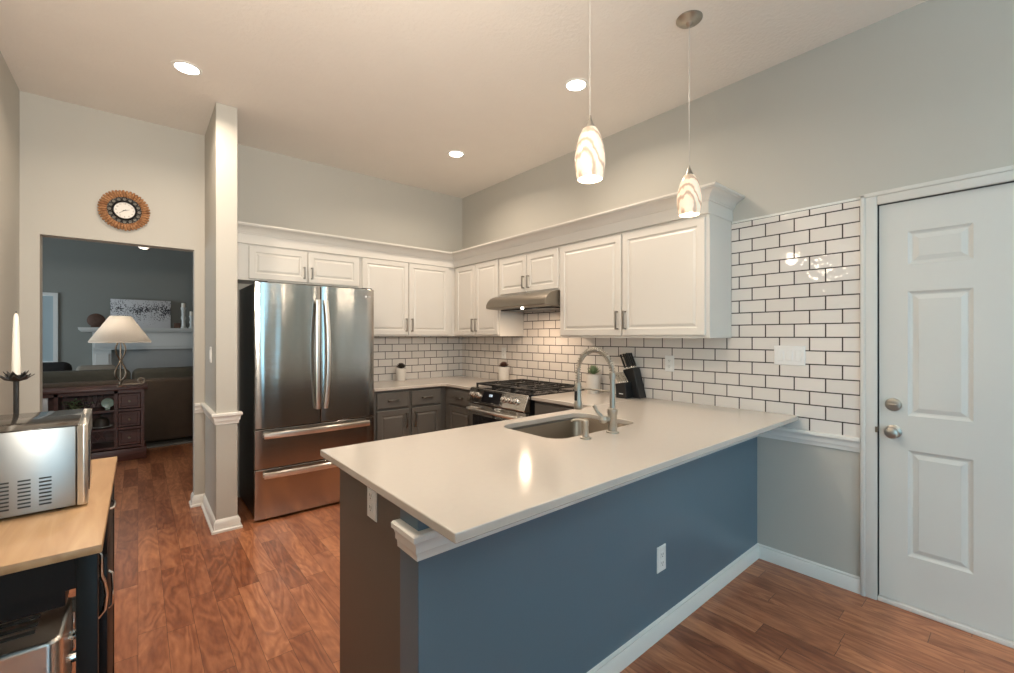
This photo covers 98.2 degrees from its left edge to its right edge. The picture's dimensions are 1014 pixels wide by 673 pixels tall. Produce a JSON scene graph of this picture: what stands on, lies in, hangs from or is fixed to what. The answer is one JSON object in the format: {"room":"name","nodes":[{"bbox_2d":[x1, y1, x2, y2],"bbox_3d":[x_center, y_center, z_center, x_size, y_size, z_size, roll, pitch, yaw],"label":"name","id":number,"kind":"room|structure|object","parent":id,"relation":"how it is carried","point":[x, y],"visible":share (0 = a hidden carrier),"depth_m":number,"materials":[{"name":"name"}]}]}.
{"room":"kitchen","nodes":[
{"label":"kitchen","id":0,"kind":"room"},
{"bbox_2d":[0,51,19,414],"bbox_3d":[-0.939,-0.135,0.083,0.120,3.010,7.335,0,0,-40],"label":"wall","id":1,"kind":"structure","parent":0,"point":[9,91],"depth_m":2.68,"materials":[{"name":"paint"}]},
{"bbox_2d":[43,237,192,370],"bbox_3d":[-5.769,-0.480,7.640,8.000,3.700,0.120,0,0,-40],"label":"wall","id":2,"kind":"structure","parent":0,"point":[85,275],"depth_m":6.97,"materials":[{"name":"paint"}]},
{"bbox_2d":[43,292,57,361],"bbox_3d":[-7.435,-0.120,6.180,1.570,1.080,0.090,0,0,-40],"label":"window","id":3,"kind":"structure","parent":2,"relation":"in","point":[50,300],"depth_m":6.61,"materials":[{"name":"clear glass"}]},
{"bbox_2d":[43,296,52,360],"bbox_3d":[-7.419,-0.120,6.161,1.468,0.978,0.004,0,0,-40],"label":"roller blind","id":4,"kind":"object","parent":3,"relation":"attached to","point":[47,300],"depth_m":6.60,"materials":[{"name":"fabric"}]},
{"bbox_2d":[205,102,236,519],"bbox_3d":[-2.201,-0.135,3.368,0.130,3.009,0.679,0,0,-40],"label":"wall","id":5,"kind":"structure","parent":0,"point":[221,133],"depth_m":3.12,"materials":[{"name":"paint"}]},
{"bbox_2d":[209,347,211,362],"bbox_3d":[-2.210,0.135,3.270,0.009,0.116,0.070,0,0,-40],"label":"light switch","id":6,"kind":"object","parent":5,"relation":"attached to","point":[210,350],"visible":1,"depth_m":3.25,"materials":[{"name":"white plastic"}]},
{"bbox_2d":[189,492,242,534],"bbox_3d":[-2.258,1.326,3.377,0.844,0.088,0.193,0,0,44],"label":"baseboard","id":7,"kind":"structure","parent":5,"relation":"attached to","point":[218,526],"depth_m":3.14,"materials":[{"name":"white wood"}]},
{"bbox_2d":[194,402,242,424],"bbox_3d":[-2.208,0.580,3.345,0.189,0.081,0.720,0,0,-44],"label":"trim","id":8,"kind":"structure","parent":5,"relation":"attached to","point":[230,417],"depth_m":3.12,"materials":[{"name":"white wood"}]},
{"bbox_2d":[20,91,461,497],"bbox_3d":[-1.929,-0.135,4.117,3.795,3.010,0.115,0,0,-40],"label":"wall","id":9,"kind":"structure","parent":0,"point":[71,155],"depth_m":3.44,"materials":[{"name":"paint"}]},
{"bbox_2d":[97,190,149,230],"bbox_3d":[-2.835,-0.934,3.255,0.299,0.300,0.036,0,0,-40],"label":"wall clock","id":10,"kind":"object","parent":9,"relation":"attached to","point":[123,210],"visible":1,"depth_m":3.25,"materials":[{"name":"wicker"}]},
{"bbox_2d":[237,243,359,288],"bbox_3d":[-1.857,-0.633,3.869,1.039,0.363,0.354,0,0,-40],"label":"upper cabinet","id":11,"kind":"object","parent":9,"relation":"attached to","point":[254,262],"visible":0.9,"depth_m":3.74,"materials":[{"name":"wood"}]},
{"bbox_2d":[358,257,454,335],"bbox_3d":[-1.053,-0.408,4.539,1.050,0.813,0.346,0,0,-40],"label":"upper cabinet","id":12,"kind":"object","parent":9,"relation":"attached to","point":[411,299],"depth_m":4.42,"materials":[{"name":"wood"}]},
{"bbox_2d":[374,336,461,380],"bbox_3d":[-1.064,0.193,4.763,1.381,0.545,0.009,0,0,-40],"label":"tiled wall","id":13,"kind":"structure","parent":9,"relation":"attached to","point":[422,356],"depth_m":4.83,"materials":[{"name":"white tile"}]},
{"bbox_2d":[0,0,927,197],"bbox_3d":[0.470,-1.690,1.264,3.795,0.100,7.570,0,0,-40],"label":"ceiling","id":14,"kind":"structure","parent":0,"point":[382,89],"depth_m":2.61,"materials":[{"name":"paint"}]},
{"bbox_2d":[171,60,202,75],"bbox_3d":[-1.954,-1.637,2.681,0.160,0.006,0.160,0,0,-40],"label":"recessed light","id":15,"kind":"object","parent":14,"relation":"in","point":[185,67],"visible":1,"depth_m":2.68,"materials":[{"name":"white"}]},
{"bbox_2d":[447,150,464,157],"bbox_3d":[-0.457,-1.637,3.940,0.160,0.006,0.160,0,0,-40],"label":"recessed light","id":16,"kind":"object","parent":14,"relation":"in","point":[453,153],"visible":1,"depth_m":3.93,"materials":[{"name":"white"}]},
{"bbox_2d":[564,78,588,91],"bbox_3d":[0.451,-1.637,2.861,0.160,0.006,0.160,0,0,-40],"label":"recessed light","id":17,"kind":"object","parent":14,"relation":"in","point":[574,84],"visible":1,"depth_m":2.85,"materials":[{"name":"white"}]},
{"bbox_2d":[575,0,604,183],"bbox_3d":[0.332,-1.134,1.755,0.128,1.012,0.128,0,0,-40],"label":"pendant light","id":18,"kind":"object","parent":14,"relation":"hanging from","point":[590,152],"visible":1,"depth_m":1.71,"materials":[{"name":"white glass"}]},
{"bbox_2d":[676,10,702,216],"bbox_3d":[0.941,-1.134,2.267,0.128,1.012,0.128,0,0,-40],"label":"pendant light","id":19,"kind":"object","parent":14,"relation":"hanging from","point":[689,196],"visible":1,"depth_m":2.23,"materials":[{"name":"white glass"}]},
{"bbox_2d":[68,443,1013,672],"bbox_3d":[-1.708,1.400,2.809,8.200,0.060,12.900,0,0,-40],"label":"floor","id":20,"kind":"structure","parent":0,"point":[261,596],"depth_m":2.17,"materials":[{"name":"brown wood"}]},
{"bbox_2d":[0,456,116,672],"bbox_3d":[-1.413,0.920,1.201,0.511,0.900,0.953,0,0,-40],"label":"kitchen cart","id":21,"kind":"object","parent":20,"relation":"on","point":[45,555],"visible":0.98,"depth_m":1.00,"materials":[{"name":"black wood"}]},
{"bbox_2d":[0,370,34,413],"bbox_3d":[-1.642,0.292,1.468,0.100,0.356,0.100,0,0,-40],"label":"candle holder","id":22,"kind":"object","parent":21,"relation":"on","point":[13,377],"visible":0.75,"depth_m":1.46,"materials":[{"name":"black metal"}]},
{"bbox_2d":[11,311,20,374],"bbox_3d":[-1.642,0.029,1.468,0.021,0.226,0.021,0,0,-40],"label":"candle","id":23,"kind":"object","parent":22,"relation":"on","point":[16,358],"visible":0.96,"depth_m":1.46,"materials":[{"name":"wax"}]},
{"bbox_2d":[0,597,75,672],"bbox_3d":[-1.302,0.852,1.064,0.375,0.222,0.245,0,0,-40],"label":"toaster","id":24,"kind":"object","parent":21,"relation":"on","point":[41,642],"visible":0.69,"depth_m":1.09,"materials":[{"name":"silver metal"}]},
{"bbox_2d":[0,408,91,518],"bbox_3d":[-1.480,0.356,1.277,0.396,0.228,0.517,0,0,-42],"label":"microwave","id":25,"kind":"object","parent":21,"relation":"on","point":[46,457],"visible":1,"depth_m":1.17,"materials":[{"name":"silver metal"}]},
{"bbox_2d":[70,596,75,650],"bbox_3d":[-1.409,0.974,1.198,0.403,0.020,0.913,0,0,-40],"label":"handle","id":26,"kind":"object","parent":21,"relation":"attached to","point":[73,598],"depth_m":1.55,"materials":[{"name":"silver metal"}]},
{"bbox_2d":[43,383,147,461],"bbox_3d":[-4.746,0.965,4.639,1.465,0.810,0.430,0,0,-40],"label":"sideboard","id":27,"kind":"object","parent":20,"relation":"on","point":[124,439],"visible":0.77,"depth_m":4.85,"materials":[{"name":"brown wood"}]},
{"bbox_2d":[43,398,47,411],"bbox_3d":[-4.788,0.718,4.476,0.150,0.166,0.015,0,0,-40],"label":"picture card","id":28,"kind":"object","parent":27,"relation":"in","point":[45,400],"visible":0.25,"depth_m":4.51,"materials":[{"name":"white paper"}]},
{"bbox_2d":[60,399,92,409],"bbox_3d":[-4.584,0.727,4.639,0.240,0.147,0.257,0,0,8],"label":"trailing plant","id":29,"kind":"object","parent":27,"relation":"on","point":[73,406],"visible":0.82,"depth_m":4.65,"materials":[{"name":"green plant"}]},
{"bbox_2d":[92,415,111,427],"bbox_3d":[-4.458,0.930,4.822,0.190,0.140,0.190,0,0,-40],"label":"cake stand","id":30,"kind":"object","parent":27,"relation":"on","point":[101,422],"visible":0.99,"depth_m":4.78,"materials":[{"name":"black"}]},
{"bbox_2d":[101,398,113,408],"bbox_3d":[-4.395,0.738,4.832,0.108,0.124,0.037,0,0,-40],"label":"plate","id":31,"kind":"object","parent":27,"relation":"on","point":[106,403],"visible":0.98,"depth_m":4.82,"materials":[{"name":"green ceramic"}]},
{"bbox_2d":[88,316,150,385],"bbox_3d":[-4.362,0.165,4.956,0.540,0.790,0.540,0,0,-40],"label":"table lamp","id":32,"kind":"object","parent":27,"relation":"on","point":[116,329],"visible":1,"depth_m":4.85,"materials":[{"name":"white fabric"}]},
{"bbox_2d":[78,327,192,378],"bbox_3d":[-5.772,0.615,7.379,2.050,1.510,0.275,0,0,-40],"label":"fireplace","id":33,"kind":"object","parent":20,"relation":"on","point":[168,347],"visible":0.23,"depth_m":7.29,"materials":[{"name":"white wood"}]},
{"bbox_2d":[87,313,104,326],"bbox_3d":[-6.412,-0.250,6.851,0.214,0.219,0.050,0,0,-40],"label":"bowl","id":34,"kind":"object","parent":33,"relation":"on","point":[94,320],"visible":0.91,"depth_m":6.83,"materials":[{"name":"brown wood"}]},
{"bbox_2d":[78,327,192,331],"bbox_3d":[-5.772,-0.105,7.379,2.050,0.070,0.275,0,0,-40],"label":"mantel shelf","id":35,"kind":"object","parent":33,"relation":"attached to","point":[83,329],"depth_m":7.21,"materials":[{"name":"white wood"}]},
{"bbox_2d":[110,299,170,327],"bbox_3d":[-6.021,-0.370,7.232,0.760,0.460,0.030,0,0,-40],"label":"canvas painting","id":36,"kind":"object","parent":33,"relation":"on","point":[146,313],"visible":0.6,"depth_m":7.25},
{"bbox_2d":[174,323,180,327],"bbox_3d":[-5.651,-0.185,7.523,0.090,0.090,0.070,0,0,-40],"label":"trinket box","id":37,"kind":"object","parent":33,"relation":"on","point":[176,325],"visible":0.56,"depth_m":7.50,"materials":[{"name":"brown wood"}]},
{"bbox_2d":[181,303,186,327],"bbox_3d":[-5.576,-0.357,7.566,0.090,0.434,0.090,0,0,-40],"label":"candlestick","id":38,"kind":"object","parent":33,"relation":"on","point":[183,305],"visible":0.95,"depth_m":7.54,"materials":[{"name":"ceramic"}]},
{"bbox_2d":[188,311,192,327],"bbox_3d":[-5.488,-0.287,7.640,0.090,0.294,0.090,0,0,-40],"label":"candlestick","id":39,"kind":"object","parent":33,"relation":"on","point":[191,312],"visible":0.69,"depth_m":7.61,"materials":[{"name":"ceramic"}]},
{"bbox_2d":[146,437,192,448],"bbox_3d":[-4.775,1.364,6.457,4.200,0.012,2.170,0,0,-40],"label":"area rug","id":40,"kind":"object","parent":20,"relation":"on","point":[170,442],"visible":0.08,"depth_m":5.62,"materials":[{"name":"black fabric"}]},
{"bbox_2d":[43,362,71,371],"bbox_3d":[-6.151,0.854,5.725,0.890,1.008,0.640,0,0,-40],"label":"armchair","id":41,"kind":"object","parent":40,"relation":"on","point":[47,366],"visible":0.1,"depth_m":5.94,"materials":[{"name":"black leather"}]},
{"bbox_2d":[43,366,192,441],"bbox_3d":[-4.523,0.881,5.963,2.930,0.952,0.950,0,0,-40],"label":"sofa","id":42,"kind":"object","parent":40,"relation":"on","point":[168,398],"visible":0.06,"depth_m":5.50,"materials":[{"name":"brown fabric"}]},
{"bbox_2d":[43,369,130,382],"bbox_3d":[-5.067,0.637,5.251,0.860,0.465,0.240,0,0,-40],"label":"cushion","id":43,"kind":"object","parent":42,"relation":"on","point":[103,374],"depth_m":5.17,"materials":[{"name":"brown fabric"}]},
{"bbox_2d":[76,365,115,369],"bbox_3d":[-5.105,0.582,5.467,0.380,0.453,0.120,0,0,-40],"label":"throw pillow","id":44,"kind":"object","parent":42,"relation":"on","point":[83,367],"visible":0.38,"depth_m":5.42,"materials":[{"name":"grey fabric"}]},
{"bbox_2d":[132,366,192,378],"bbox_3d":[-4.405,0.637,5.808,0.850,0.465,0.240,0,0,-40],"label":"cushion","id":45,"kind":"object","parent":42,"relation":"on","point":[187,371],"depth_m":5.65,"materials":[{"name":"brown fabric"}]},
{"bbox_2d":[239,280,373,520],"bbox_3d":[-1.681,0.477,3.716,0.905,1.785,0.747,0,0,-40],"label":"refrigerator","id":46,"kind":"object","parent":20,"relation":"on","point":[306,352],"visible":0.85,"depth_m":3.42,"materials":[{"name":"silver metal"}]},
{"bbox_2d":[373,386,445,440],"bbox_3d":[-1.064,0.928,4.343,0.760,0.883,0.648,0,0,-40],"label":"base cabinet","id":47,"kind":"object","parent":20,"relation":"on","point":[404,412],"visible":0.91,"depth_m":4.10,"materials":[{"name":"wood"}]},
{"bbox_2d":[374,375,498,391],"bbox_3d":[-0.696,0.473,4.348,1.350,0.026,1.097,0,0,-40],"label":"countertop","id":48,"kind":"structure","parent":47,"relation":"on","point":[463,382],"depth_m":4.30,"materials":[{"name":"stone"}]},
{"bbox_2d":[396,363,405,380],"bbox_3d":[-1.107,0.366,4.589,0.112,0.186,0.112,0,0,-40],"label":"potted succulent","id":49,"kind":"object","parent":48,"relation":"on","point":[400,371],"visible":1,"depth_m":4.55,"materials":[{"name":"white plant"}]},
{"bbox_2d":[498,361,509,380],"bbox_3d":[-0.032,0.357,4.486,0.124,0.206,0.124,0,0,-40],"label":"potted succulent","id":50,"kind":"object","parent":48,"relation":"on","point":[503,370],"visible":0.93,"depth_m":4.44,"materials":[{"name":"white ceramic"}]},
{"bbox_2d":[340,418,572,672],"bbox_3d":[0.146,0.928,2.099,1.754,0.883,0.624,0,0,-40],"label":"base cabinet","id":51,"kind":"object","parent":20,"relation":"on","point":[369,550],"visible":0.03,"depth_m":1.50,"materials":[{"name":"wood"}]},
{"bbox_2d":[367,487,376,521],"bbox_3d":[-0.450,0.548,1.457,0.008,0.116,0.070,0,0,-40],"label":"wall outlet","id":52,"kind":"object","parent":51,"relation":"attached to","point":[371,495],"visible":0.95,"depth_m":1.45,"materials":[{"name":"white plastic"}]},
{"bbox_2d":[369,491,372,500],"bbox_3d":[-0.452,0.528,1.456,0.003,0.026,0.028,0,0,-40],"label":"socket","id":53,"kind":"object","parent":52,"relation":"attached to","point":[370,492],"depth_m":1.45,"materials":[{"name":"white plastic"}]},
{"bbox_2d":[369,503,372,512],"bbox_3d":[-0.452,0.568,1.456,0.003,0.026,0.028,0,0,-40],"label":"socket","id":54,"kind":"object","parent":52,"relation":"attached to","point":[370,504],"depth_m":1.45,"materials":[{"name":"white plastic"}]},
{"bbox_2d":[320,398,798,543],"bbox_3d":[0.468,0.473,2.168,2.373,0.026,0.993,0,0,-40],"label":"countertop","id":55,"kind":"structure","parent":51,"relation":"on","point":[468,482],"depth_m":1.66,"materials":[{"name":"stone"}]},
{"bbox_2d":[510,417,625,438],"bbox_3d":[0.331,0.588,2.310,0.664,0.203,0.444,0,0,-40],"label":"sink","id":56,"kind":"object","parent":55,"relation":"in","point":[563,429],"visible":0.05,"depth_m":2.55,"materials":[{"name":"silver metal"}]},
{"bbox_2d":[571,419,590,439],"bbox_3d":[0.340,0.416,1.996,0.052,0.087,0.092,0,0,-40],"label":"soap dispenser","id":57,"kind":"object","parent":55,"relation":"on","point":[585,422],"visible":1,"depth_m":1.97,"materials":[{"name":"silver metal"}]},
{"bbox_2d":[574,347,618,433],"bbox_3d":[0.413,0.257,2.161,0.129,0.407,0.267,0,0,-40],"label":"faucet","id":58,"kind":"object","parent":55,"relation":"on","point":[612,412],"visible":1,"depth_m":2.10,"materials":[{"name":"silver metal"}]},
{"bbox_2d":[446,386,469,429],"bbox_3d":[-0.237,0.928,4.353,0.658,0.883,0.500,0,0,-40],"label":"base cabinet","id":59,"kind":"object","parent":20,"relation":"on","point":[457,415],"visible":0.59,"depth_m":4.18,"materials":[{"name":"wood"}]},
{"bbox_2d":[466,379,584,425],"bbox_3d":[0.132,0.893,3.824,0.755,0.954,0.768,0,0,-40],"label":"gas range","id":60,"kind":"object","parent":20,"relation":"on","point":[503,400],"visible":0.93,"depth_m":3.66,"materials":[{"name":"silver metal"}]},
{"bbox_2d":[475,384,584,396],"bbox_3d":[0.173,0.458,3.858,0.649,0.012,0.768,0,0,-40],"label":"cooktop","id":61,"kind":"object","parent":60,"relation":"in","point":[490,390],"depth_m":3.63,"materials":[{"name":"metal"}]},
{"bbox_2d":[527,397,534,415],"bbox_3d":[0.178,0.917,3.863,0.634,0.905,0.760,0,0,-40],"label":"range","id":62,"kind":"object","parent":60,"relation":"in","point":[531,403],"depth_m":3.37,"materials":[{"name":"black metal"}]},
{"bbox_2d":[535,401,573,414],"bbox_3d":[0.631,0.928,3.321,0.658,0.883,0.632,0,0,-40],"label":"base cabinet","id":63,"kind":"object","parent":20,"relation":"on","point":[540,407],"visible":0.02,"depth_m":3.25,"materials":[{"name":"wood"}]},
{"bbox_2d":[531,390,646,407],"bbox_3d":[0.621,0.473,3.337,0.635,0.026,0.600,0,0,-40],"label":"countertop","id":64,"kind":"structure","parent":63,"relation":"on","point":[567,398],"depth_m":3.26,"materials":[{"name":"stone"}]},
{"bbox_2d":[586,365,601,392],"bbox_3d":[0.711,0.340,3.602,0.134,0.238,0.130,0,0,-40],"label":"potted succulent","id":65,"kind":"object","parent":64,"relation":"on","point":[593,380],"visible":1,"depth_m":3.56,"materials":[{"name":"white ceramic"}]},
{"bbox_2d":[615,367,645,398],"bbox_3d":[0.932,0.346,3.304,0.172,0.226,0.159,0,0,-40],"label":"knife block","id":66,"kind":"object","parent":64,"relation":"on","point":[634,388],"visible":1,"depth_m":3.28,"materials":[{"name":"black plastic"}]},
{"bbox_2d":[620,354,625,368],"bbox_3d":[0.892,0.199,3.371,0.018,0.128,0.065,0,0,-40],"label":"knife","id":67,"kind":"object","parent":66,"relation":"in","point":[622,360],"visible":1,"depth_m":3.37,"materials":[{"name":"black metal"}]},
{"bbox_2d":[622,353,628,368],"bbox_3d":[0.908,0.193,3.352,0.018,0.128,0.065,0,0,-40],"label":"knife","id":68,"kind":"object","parent":66,"relation":"in","point":[623,354],"visible":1,"depth_m":3.35,"materials":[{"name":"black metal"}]},
{"bbox_2d":[626,353,632,367],"bbox_3d":[0.927,0.185,3.329,0.018,0.128,0.065,0,0,-40],"label":"knife","id":69,"kind":"object","parent":66,"relation":"in","point":[628,358],"visible":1,"depth_m":3.33,"materials":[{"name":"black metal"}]},
{"bbox_2d":[628,353,634,367],"bbox_3d":[0.949,0.185,3.347,0.018,0.128,0.065,0,0,-40],"label":"knife","id":70,"kind":"object","parent":66,"relation":"in","point":[629,355],"visible":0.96,"depth_m":3.34,"materials":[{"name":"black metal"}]},
{"bbox_2d":[630,352,636,366],"bbox_3d":[0.970,0.185,3.365,0.018,0.128,0.065,0,0,-40],"label":"knife","id":71,"kind":"object","parent":66,"relation":"in","point":[632,357],"visible":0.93,"depth_m":3.36,"materials":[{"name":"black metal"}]},
{"bbox_2d":[400,437,756,672],"bbox_3d":[0.620,0.928,2.016,2.356,0.883,0.112,0,0,-40],"label":"wall","id":72,"kind":"structure","parent":0,"point":[562,590],"depth_m":1.65,"materials":[{"name":"paint"}]},
{"bbox_2d":[391,426,859,561],"bbox_3d":[0.774,0.580,1.812,2.411,0.081,0.511,0,0,-37],"label":"trim","id":73,"kind":"structure","parent":72,"relation":"attached to","point":[426,543],"depth_m":1.53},
{"bbox_2d":[657,543,665,573],"bbox_3d":[0.710,1.018,2.012,0.070,0.116,0.008,0,0,-40],"label":"wall outlet","id":74,"kind":"object","parent":72,"relation":"attached to","point":[661,550],"visible":1,"depth_m":2.01,"materials":[{"name":"white plastic"}]},
{"bbox_2d":[587,543,859,672],"bbox_3d":[0.779,1.327,1.816,2.398,0.086,0.510,0,0,-37],"label":"baseboard","id":75,"kind":"structure","parent":72,"relation":"attached to","point":[635,647],"depth_m":2.31,"materials":[{"name":"white wood"}]},
{"bbox_2d":[462,0,1013,576],"bbox_3d":[1.875,-0.135,2.448,0.120,3.010,7.335,0,0,-40],"label":"wall","id":76,"kind":"structure","parent":0,"point":[923,92],"depth_m":2.47,"materials":[{"name":"paint"}]},
{"bbox_2d":[455,259,522,335],"bbox_3d":[-0.223,-0.408,4.561,0.350,0.813,0.786,0,0,-40],"label":"upper cabinet","id":77,"kind":"object","parent":76,"relation":"attached to","point":[475,284],"visible":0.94,"depth_m":4.39,"materials":[{"name":"wood"}]},
{"bbox_2d":[500,246,560,295],"bbox_3d":[0.282,-0.599,3.961,0.350,0.433,0.778,0,0,-40],"label":"upper cabinet","id":78,"kind":"object","parent":76,"relation":"attached to","point":[535,271],"visible":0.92,"depth_m":3.83,"materials":[{"name":"wood"}]},
{"bbox_2d":[560,214,730,337],"bbox_3d":[0.926,-0.403,3.195,0.350,0.825,1.220,0,0,-40],"label":"upper cabinet","id":79,"kind":"object","parent":76,"relation":"attached to","point":[672,279],"visible":1,"depth_m":2.93,"materials":[{"name":"wood"}]},
{"bbox_2d":[237,182,744,267],"bbox_3d":[-0.332,-0.817,3.112,2.402,0.150,2.866,0,0,-40],"label":"crown molding","id":80,"kind":"structure","parent":79,"relation":"attached to","point":[718,200],"depth_m":3.61,"materials":[{"name":"white wood"}]},
{"bbox_2d":[462,200,859,437],"bbox_3d":[0.677,0.022,3.772,0.009,1.496,3.748,0,0,-40],"label":"tiled wall","id":81,"kind":"structure","parent":76,"relation":"attached to","point":[796,276],"depth_m":2.68,"materials":[{"name":"white tile"}]},
{"bbox_2d":[502,348,505,358],"bbox_3d":[-0.036,0.175,4.607,0.008,0.116,0.070,0,0,-40],"label":"wall outlet","id":82,"kind":"object","parent":81,"relation":"attached to","point":[503,349],"visible":1,"depth_m":4.60,"materials":[{"name":"white plastic"}]},
{"bbox_2d":[486,290,559,311],"bbox_3d":[0.233,-0.305,3.920,0.474,0.145,0.770,0,0,-40],"label":"range hood","id":83,"kind":"object","parent":81,"relation":"attached to","point":[544,300],"visible":0.89,"depth_m":3.73,"materials":[{"name":"metal"}]},
{"bbox_2d":[665,355,673,371],"bbox_3d":[1.172,0.195,3.170,0.008,0.116,0.070,0,0,-40],"label":"wall outlet","id":84,"kind":"object","parent":81,"relation":"attached to","point":[669,360],"visible":1,"depth_m":3.17,"materials":[{"name":"white plastic"}]},
{"bbox_2d":[774,345,804,365],"bbox_3d":[1.662,0.112,2.586,0.009,0.116,0.162,0,0,-40],"label":"light switch","id":85,"kind":"object","parent":81,"relation":"attached to","point":[783,355],"visible":1,"depth_m":2.58,"materials":[{"name":"white plastic"}]},
{"bbox_2d":[732,197,859,223],"bbox_3d":[1.670,-0.735,2.590,0.010,0.013,0.660,0,0,-40],"label":"trim","id":86,"kind":"structure","parent":76,"relation":"attached to","point":[858,198],"depth_m":2.55,"materials":[{"name":"white wood"}]},
{"bbox_2d":[860,165,1013,648],"bbox_3d":[2.252,0.310,1.950,0.183,2.120,1.068,0,0,-40],"label":"door","id":87,"kind":"structure","parent":76,"relation":"in","point":[937,256],"depth_m":2.11,"materials":[{"name":"white metal"}]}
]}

